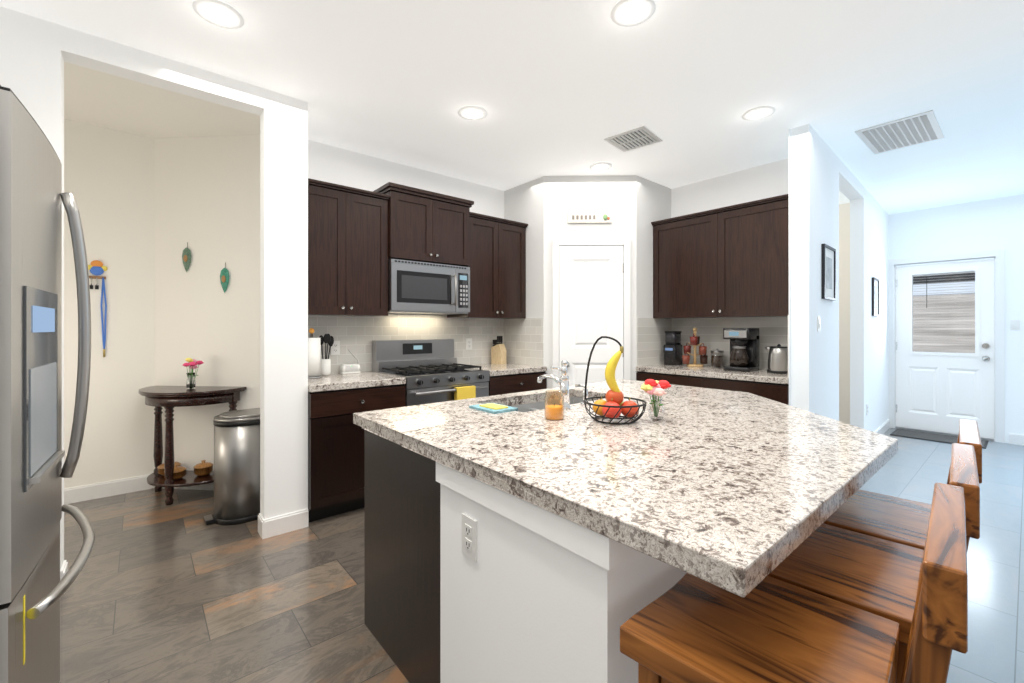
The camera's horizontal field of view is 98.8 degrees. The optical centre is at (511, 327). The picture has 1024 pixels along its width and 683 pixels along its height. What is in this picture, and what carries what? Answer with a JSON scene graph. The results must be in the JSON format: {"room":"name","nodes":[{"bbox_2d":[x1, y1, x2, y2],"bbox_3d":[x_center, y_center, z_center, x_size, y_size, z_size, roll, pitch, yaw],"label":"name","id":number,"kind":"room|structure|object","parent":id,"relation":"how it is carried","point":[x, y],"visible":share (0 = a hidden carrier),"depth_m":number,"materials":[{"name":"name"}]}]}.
{"room":"kitchen","nodes":[
{"label":"kitchen","id":0,"kind":"room"},
{"bbox_2d":[0,6,307,569],"bbox_3d":[-2.250,-0.090,2.445,1.930,2.740,0.600,0,0,-40],"label":"wall","id":1,"kind":"structure","parent":0,"point":[36,53],"depth_m":2.70,"materials":[{"name":"white paint"}]},
{"bbox_2d":[64,119,259,488],"bbox_3d":[-2.578,-0.120,2.928,2.295,2.800,1.520,0,0,-40],"label":"wall","id":2,"kind":"structure","parent":0,"point":[149,208],"depth_m":3.46,"materials":[{"name":"white paint"}]},
{"bbox_2d":[88,260,107,356],"bbox_3d":[-3.113,-0.144,3.292,0.118,0.728,0.025,0,0,-40],"label":"key holder","id":3,"kind":"object","parent":2,"relation":"attached to","point":[96,267],"visible":1,"depth_m":3.31,"materials":[{"name":"orange"}]},
{"bbox_2d":[182,242,190,271],"bbox_3d":[-2.583,-0.562,3.485,0.058,0.244,0.058,0,0,-40],"label":"wall ornament","id":4,"kind":"object","parent":2,"relation":"attached to","point":[186,256],"visible":1,"depth_m":3.48,"materials":[{"name":"ceramic"}]},
{"bbox_2d":[220,262,228,292],"bbox_3d":[-2.264,-0.397,3.459,0.058,0.244,0.058,0,0,-40],"label":"wall ornament","id":5,"kind":"object","parent":2,"relation":"attached to","point":[224,277],"visible":1,"depth_m":3.45,"materials":[{"name":"ceramic"}]},
{"bbox_2d":[60,419,1023,593],"bbox_3d":[1.899,1.224,2.620,8.487,0.112,7.540,0,0,-40],"label":"baseboard","id":6,"kind":"structure","parent":2,"relation":"attached to","point":[280,524],"depth_m":3.25,"materials":[{"name":"white paint"}]},
{"bbox_2d":[308,140,503,318],"bbox_3d":[-0.935,-0.090,4.032,2.130,2.740,0.120,0,0,-40],"label":"wall","id":7,"kind":"structure","parent":0,"point":[335,165],"depth_m":3.80,"materials":[{"name":"white paint"}]},
{"bbox_2d":[308,178,527,318],"bbox_3d":[-0.762,-0.613,3.826,2.175,1.034,0.413,0,0,-40],"label":"upper cabinet","id":8,"kind":"object","parent":7,"relation":"attached to","point":[358,238],"visible":0.92,"depth_m":3.47,"materials":[{"name":"brown wood"}]},
{"bbox_2d":[388,259,469,314],"bbox_3d":[-0.768,-0.335,3.800,0.745,0.414,0.440,0,0,-40],"label":"microwave","id":9,"kind":"object","parent":8,"relation":"attached to","point":[415,287],"visible":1,"depth_m":3.64,"materials":[{"name":"silver metal"}]},
{"bbox_2d":[308,313,543,373],"bbox_3d":[-0.702,0.098,3.758,2.128,0.536,0.600,0,0,-40],"label":"tile backsplash","id":10,"kind":"structure","parent":7,"relation":"attached to","point":[523,340],"depth_m":4.13,"materials":[{"name":"white tile"}]},
{"bbox_2d":[331,341,339,354],"bbox_3d":[-1.418,0.160,3.527,0.070,0.114,0.009,0,0,-40],"label":"outlet","id":11,"kind":"object","parent":10,"relation":"attached to","point":[335,348],"visible":1,"depth_m":3.52,"materials":[{"name":"white plastic"}]},
{"bbox_2d":[466,338,471,349],"bbox_3d":[-0.426,0.160,4.368,0.070,0.114,0.009,0,0,-40],"label":"outlet","id":12,"kind":"object","parent":10,"relation":"attached to","point":[468,343],"visible":1,"depth_m":4.36,"materials":[{"name":"white plastic"}]},
{"bbox_2d":[0,0,1023,214],"bbox_3d":[1.156,-1.540,3.275,13.000,0.161,9.500,0,0,-40],"label":"ceiling","id":13,"kind":"structure","parent":0,"point":[558,87],"depth_m":2.61,"materials":[{"name":"white paint"}]},
{"bbox_2d":[192,0,243,28],"bbox_3d":[-1.358,-1.454,2.034,0.199,0.011,0.199,0,0,5],"label":"recessed light","id":14,"kind":"object","parent":13,"relation":"in","point":[219,13],"depth_m":2.03,"materials":[{"name":"white"}]},
{"bbox_2d":[458,105,486,119],"bbox_3d":[-0.266,-1.454,2.973,0.199,0.011,0.199,0,0,5],"label":"recessed light","id":15,"kind":"object","parent":13,"relation":"in","point":[470,112],"depth_m":2.97,"materials":[{"name":"white"}]},
{"bbox_2d":[590,162,611,170],"bbox_3d":[0.801,-1.454,3.957,0.199,0.011,0.199,0,0,5],"label":"recessed light","id":16,"kind":"object","parent":13,"relation":"in","point":[599,166],"depth_m":3.95,"materials":[{"name":"white"}]},
{"bbox_2d":[604,126,662,151],"bbox_3d":[0.939,-1.454,3.399,0.330,0.011,0.330,0,0,42],"label":"ceiling vent","id":17,"kind":"object","parent":13,"relation":"in","point":[636,138],"visible":0.96,"depth_m":3.38,"materials":[{"name":"white metal"}]},
{"bbox_2d":[611,0,655,26],"bbox_3d":[0.556,-1.454,2.019,0.199,0.011,0.199,0,0,5],"label":"recessed light","id":18,"kind":"object","parent":13,"relation":"in","point":[624,13],"depth_m":2.02,"materials":[{"name":"white"}]},
{"bbox_2d":[742,106,774,120],"bbox_3d":[1.671,-1.454,2.977,0.199,0.011,0.199,0,0,5],"label":"recessed light","id":19,"kind":"object","parent":13,"relation":"in","point":[760,112],"depth_m":2.97,"materials":[{"name":"white"}]},
{"bbox_2d":[855,110,944,154],"bbox_3d":[2.925,-1.455,3.307,0.650,0.010,0.420,0,0,-40],"label":"ceiling vent","id":20,"kind":"object","parent":13,"relation":"in","point":[915,129],"visible":1,"depth_m":3.27,"materials":[{"name":"white metal"}]},
{"bbox_2d":[60,428,1023,682],"bbox_3d":[1.156,1.330,3.275,13.000,0.100,9.500,0,0,-40],"label":"floor","id":21,"kind":"structure","parent":0,"point":[178,590],"depth_m":2.12,"materials":[{"name":"wood"}]},
{"bbox_2d":[0,85,94,682],"bbox_3d":[-1.570,0.394,1.016,0.880,1.772,0.960,0,0,-40],"label":"refrigerator","id":22,"kind":"object","parent":21,"relation":"on","point":[33,473],"visible":1,"depth_m":0.99,"materials":[{"name":"grey metal"}]},
{"bbox_2d":[139,358,246,504],"bbox_3d":[-2.479,0.751,3.292,0.770,1.058,0.360,0,0,5],"label":"console table","id":23,"kind":"object","parent":21,"relation":"on","point":[169,474],"visible":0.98,"depth_m":3.24,"materials":[{"name":"brown wood"}]},
{"bbox_2d":[204,408,259,524],"bbox_3d":[-1.877,0.930,2.985,0.352,0.700,0.318,0,0,-40],"label":"step trash can","id":24,"kind":"object","parent":21,"relation":"on","point":[236,467],"visible":0.94,"depth_m":2.87,"materials":[{"name":"silver metal"}]},
{"bbox_2d":[364,429,439,682],"bbox_3d":[-0.198,0.846,1.847,0.604,0.868,0.660,0,0,-40],"label":"base cabinet","id":25,"kind":"object","parent":21,"relation":"on","point":[401,553],"depth_m":1.62,"materials":[{"name":"brown wood"}]},
{"bbox_2d":[353,379,897,596],"bbox_3d":[0.574,0.389,1.906,1.948,0.046,1.605,0,0,-40],"label":"countertop","id":26,"kind":"structure","parent":25,"relation":"on","point":[742,494],"depth_m":1.20,"materials":[{"name":"white stone"}]},
{"bbox_2d":[469,403,517,413],"bbox_3d":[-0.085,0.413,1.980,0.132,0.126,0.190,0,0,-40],"label":"cloth","id":27,"kind":"object","parent":26,"relation":"on","point":[493,408],"visible":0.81,"depth_m":1.94,"materials":[{"name":"yellow"}]},
{"bbox_2d":[511,397,594,411],"bbox_3d":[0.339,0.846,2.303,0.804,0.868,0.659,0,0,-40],"label":"sink","id":28,"kind":"object","parent":26,"relation":"in","point":[534,406],"depth_m":2.45,"materials":[{"name":"silver metal"}]},
{"bbox_2d":[544,390,563,419],"bbox_3d":[0.170,0.310,1.770,0.080,0.112,0.080,0,0,-40],"label":"candle jar","id":29,"kind":"object","parent":26,"relation":"on","point":[554,412],"visible":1,"depth_m":1.75,"materials":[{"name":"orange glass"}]},
{"bbox_2d":[537,360,570,409],"bbox_3d":[0.165,0.255,2.027,0.126,0.221,0.208,0,0,-40],"label":"kitchen faucet","id":30,"kind":"object","parent":26,"relation":"on","point":[562,382],"visible":0.98,"depth_m":1.98,"materials":[{"name":"silver metal"}]},
{"bbox_2d":[575,384,589,405],"bbox_3d":[0.337,0.318,2.107,0.044,0.096,0.083,0,0,-40],"label":"soap dispenser pump","id":31,"kind":"object","parent":26,"relation":"on","point":[580,385],"visible":0.54,"depth_m":2.09,"materials":[{"name":"silver metal"}]},
{"bbox_2d":[583,336,646,424],"bbox_3d":[0.405,0.198,1.733,0.244,0.333,0.244,0,0,-40],"label":"basket","id":32,"kind":"object","parent":26,"relation":"on","point":[613,406],"visible":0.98,"depth_m":1.71,"materials":[{"name":"black metal"}]},
{"bbox_2d":[641,379,670,420],"bbox_3d":[0.582,0.284,1.755,0.144,0.164,0.100,0,0,-40],"label":"vase","id":33,"kind":"object","parent":26,"relation":"on","point":[652,387],"visible":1,"depth_m":1.74,"materials":[{"name":"clear glass"}]},
{"bbox_2d":[308,371,546,521],"bbox_3d":[-0.677,0.847,3.729,2.126,0.867,0.672,0,0,-40],"label":"base cabinet","id":34,"kind":"object","parent":21,"relation":"on","point":[335,460],"depth_m":2.95,"materials":[{"name":"brown wood"}]},
{"bbox_2d":[308,363,788,391],"bbox_3d":[0.398,0.389,3.459,3.417,0.046,2.477,0,0,-40],"label":"countertop","id":35,"kind":"structure","parent":34,"relation":"on","point":[335,381],"depth_m":3.48,"materials":[{"name":"white stone"}]},
{"bbox_2d":[308,328,322,378],"bbox_3d":[-1.467,0.183,3.214,0.150,0.365,0.150,0,0,-40],"label":"paper towel holder","id":36,"kind":"object","parent":35,"relation":"on","point":[314,358],"visible":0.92,"depth_m":3.17,"materials":[{"name":"white paper"}]},
{"bbox_2d":[319,334,333,375],"bbox_3d":[-1.440,0.204,3.393,0.122,0.324,0.089,0,0,-40],"label":"utensil crock","id":37,"kind":"object","parent":35,"relation":"on","point":[326,361],"visible":0.85,"depth_m":3.36,"materials":[{"name":"white ceramic"}]},
{"bbox_2d":[339,349,360,373],"bbox_3d":[-1.302,0.270,3.563,0.182,0.192,0.099,0,0,-40],"label":"box","id":38,"kind":"object","parent":35,"relation":"on","point":[351,368],"visible":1,"depth_m":3.51,"materials":[{"name":"white plastic"}]},
{"bbox_2d":[491,336,505,363],"bbox_3d":[-0.135,0.223,4.485,0.128,0.285,0.088,0,0,38],"label":"knife block","id":39,"kind":"object","parent":35,"relation":"on","point":[498,352],"visible":1,"depth_m":4.46,"materials":[{"name":"brown wood"}]},
{"bbox_2d":[663,331,681,365],"bbox_3d":[1.599,0.198,4.358,0.154,0.335,0.130,0,0,-40],"label":"coffee grinder","id":40,"kind":"object","parent":35,"relation":"on","point":[672,349],"visible":1,"depth_m":4.31,"materials":[{"name":"black plastic"}]},
{"bbox_2d":[682,328,707,366],"bbox_3d":[1.741,0.181,4.178,0.232,0.370,0.238,0,0,-40],"label":"spice rack","id":41,"kind":"object","parent":35,"relation":"on","point":[694,340],"visible":1,"depth_m":4.16,"materials":[{"name":"brown wood"}]},
{"bbox_2d":[637,315,788,377],"bbox_3d":[1.847,0.135,3.907,0.628,0.463,1.286,0,0,-40],"label":"tile backsplash","id":42,"kind":"structure","parent":35,"relation":"attached to","point":[773,331],"depth_m":4.25,"materials":[{"name":"white tile"}]},
{"bbox_2d":[711,349,723,367],"bbox_3d":[1.920,0.279,4.106,0.112,0.174,0.112,0,0,-40],"label":"jar","id":43,"kind":"object","parent":35,"relation":"on","point":[717,361],"visible":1,"depth_m":4.07,"materials":[{"name":"clear glass"}]},
{"bbox_2d":[723,328,759,371],"bbox_3d":[1.978,0.183,3.787,0.243,0.365,0.222,0,0,-40],"label":"coffee maker","id":44,"kind":"object","parent":35,"relation":"on","point":[744,349],"visible":1,"depth_m":3.72,"materials":[{"name":"black plastic"}]},
{"bbox_2d":[765,344,787,373],"bbox_3d":[2.184,0.248,3.562,0.170,0.236,0.240,0,0,-40],"label":"electric kettle","id":45,"kind":"object","parent":35,"relation":"on","point":[778,359],"visible":0.81,"depth_m":3.52,"materials":[{"name":"silver metal"}]},
{"bbox_2d":[372,339,488,406],"bbox_3d":[-0.671,0.693,3.705,0.766,1.175,0.697,0,0,-40],"label":"gas range","id":46,"kind":"object","parent":21,"relation":"on","point":[430,370],"visible":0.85,"depth_m":3.65,"materials":[{"name":"silver metal"}]},
{"bbox_2d":[436,462,686,682],"bbox_3d":[0.629,0.847,1.676,1.712,0.866,0.667,0,0,-40],"label":"base","id":47,"kind":"object","parent":21,"relation":"on","point":[534,594],"visible":0.31,"depth_m":1.06,"materials":[{"name":"white paint"}]},
{"bbox_2d":[462,513,476,561],"bbox_3d":[-0.123,0.600,1.259,0.009,0.114,0.070,0,0,-40],"label":"outlet","id":48,"kind":"object","parent":47,"relation":"attached to","point":[469,537],"visible":1,"depth_m":1.25,"materials":[{"name":"white plastic"}]},
{"bbox_2d":[636,371,788,404],"bbox_3d":[1.832,0.847,3.894,0.665,0.867,1.286,0,0,-40],"label":"base cabinet","id":49,"kind":"object","parent":21,"relation":"on","point":[776,392],"depth_m":3.54,"materials":[{"name":"brown wood"}]},
{"bbox_2d":[620,482,967,682],"bbox_3d":[0.500,0.780,0.800,0.390,1.000,0.455,0,0,-45],"label":"bar stool","id":50,"kind":"object","parent":21,"relation":"on","point":[687,628],"visible":0.9,"depth_m":0.77,"materials":[{"name":"brown wood"}]},
{"bbox_2d":[768,443,979,682],"bbox_3d":[0.805,0.780,1.073,0.390,1.000,0.455,0,0,-45],"label":"bar stool","id":51,"kind":"object","parent":21,"relation":"on","point":[875,575],"visible":0.29,"depth_m":0.99,"materials":[{"name":"brown wood"}]},
{"bbox_2d":[823,419,981,549],"bbox_3d":[1.107,0.780,1.352,0.390,1.000,0.455,0,0,-45],"label":"bar stool","id":52,"kind":"object","parent":21,"relation":"on","point":[903,521],"visible":0.17,"depth_m":1.28,"materials":[{"name":"brown wood"}]},
{"bbox_2d":[890,429,988,448],"bbox_3d":[4.950,1.273,5.102,0.470,0.014,0.780,0,0,-40],"label":"rug","id":53,"kind":"object","parent":21,"relation":"on","point":[942,438],"visible":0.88,"depth_m":5.12,"materials":[{"name":"grey fabric"}]},
{"bbox_2d":[504,175,670,388],"bbox_3d":[0.800,-0.090,4.723,1.410,2.740,1.310,0,0,-40],"label":"wall","id":54,"kind":"structure","parent":0,"point":[543,206],"depth_m":4.22,"materials":[{"name":"white paint"}]},
{"bbox_2d":[568,212,611,222],"bbox_3d":[0.745,-1.056,4.190,0.416,0.102,0.028,0,0,1],"label":"sign plaque","id":55,"kind":"object","parent":54,"relation":"attached to","point":[589,217],"visible":1,"depth_m":4.19,"materials":[{"name":"white wood"}]},
{"bbox_2d":[552,238,629,387],"bbox_3d":[0.756,0.214,4.191,0.567,2.131,0.511,0,0,-40],"label":"door","id":56,"kind":"structure","parent":54,"relation":"attached to","point":[590,295],"depth_m":4.19,"materials":[{"name":"white paint"}]},
{"bbox_2d":[671,158,788,318],"bbox_3d":[2.136,-0.090,4.145,0.120,2.740,1.300,0,0,-40],"label":"wall","id":57,"kind":"structure","parent":0,"point":[765,181],"depth_m":4.13,"materials":[{"name":"white paint"}]},
{"bbox_2d":[651,194,788,318],"bbox_3d":[1.941,-0.573,3.987,0.378,0.954,1.338,0,0,-40],"label":"upper cabinet","id":58,"kind":"object","parent":57,"relation":"attached to","point":[728,261],"depth_m":3.84,"materials":[{"name":"brown wood"}]},
{"bbox_2d":[789,124,888,431],"bbox_3d":[3.450,-0.090,4.441,3.767,2.740,0.272,0,0,-40],"label":"wall","id":59,"kind":"structure","parent":0,"point":[821,175],"depth_m":3.57,"materials":[{"name":"white paint"}]},
{"bbox_2d":[817,316,820,331],"bbox_3d":[2.315,-0.030,3.307,0.070,0.114,0.014,0,0,-40],"label":"switch plate","id":60,"kind":"object","parent":59,"relation":"attached to","point":[818,323],"visible":0.93,"depth_m":3.29,"materials":[{"name":"white plastic"}]},
{"bbox_2d":[821,244,835,300],"bbox_3d":[2.514,-0.435,3.483,0.361,0.420,0.036,0,0,-40],"label":"picture frame","id":61,"kind":"object","parent":59,"relation":"attached to","point":[828,272],"visible":1,"depth_m":3.46,"materials":[{"name":"black"}]},
{"bbox_2d":[872,277,878,315],"bbox_3d":[4.087,-0.345,4.934,0.340,0.420,0.035,0,0,-40],"label":"picture frame","id":62,"kind":"object","parent":59,"relation":"attached to","point":[875,296],"visible":1,"depth_m":4.92,"materials":[{"name":"black"}]},
{"bbox_2d":[839,203,849,423],"bbox_3d":[3.227,-0.090,6.028,0.120,2.740,2.420,0,0,-40],"label":"wall","id":63,"kind":"structure","parent":0,"point":[844,312],"depth_m":5.14,"materials":[{"name":"white paint"}]},
{"bbox_2d":[889,194,1023,442],"bbox_3d":[6.184,-0.090,4.196,0.140,2.740,4.400,0,0,-40],"label":"wall","id":64,"kind":"structure","parent":0,"point":[989,224],"depth_m":4.97,"materials":[{"name":"white paint"}]},
{"bbox_2d":[888,249,1004,442],"bbox_3d":[5.206,0.202,5.312,0.183,2.157,1.012,0,0,-40],"label":"door","id":65,"kind":"structure","parent":64,"relation":"in","point":[943,393],"depth_m":5.25,"materials":[{"name":"white paint"}]},
{"bbox_2d":[1010,320,1019,329],"bbox_3d":[5.541,-0.030,4.835,0.012,0.114,0.070,0,0,-40],"label":"light switch","id":66,"kind":"object","parent":64,"relation":"attached to","point":[1014,324],"visible":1,"depth_m":4.83,"materials":[{"name":"white plastic"}]},
{"label":"outside","id":67,"kind":"structure","parent":0,"visible":0},
{"bbox_2d":[913,273,974,352],"bbox_3d":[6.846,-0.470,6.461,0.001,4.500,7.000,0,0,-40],"label":"window blind","id":68,"kind":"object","parent":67,"point":[949,337],"depth_m":6.72,"materials":[{"name":"white plastic"}]}
]}

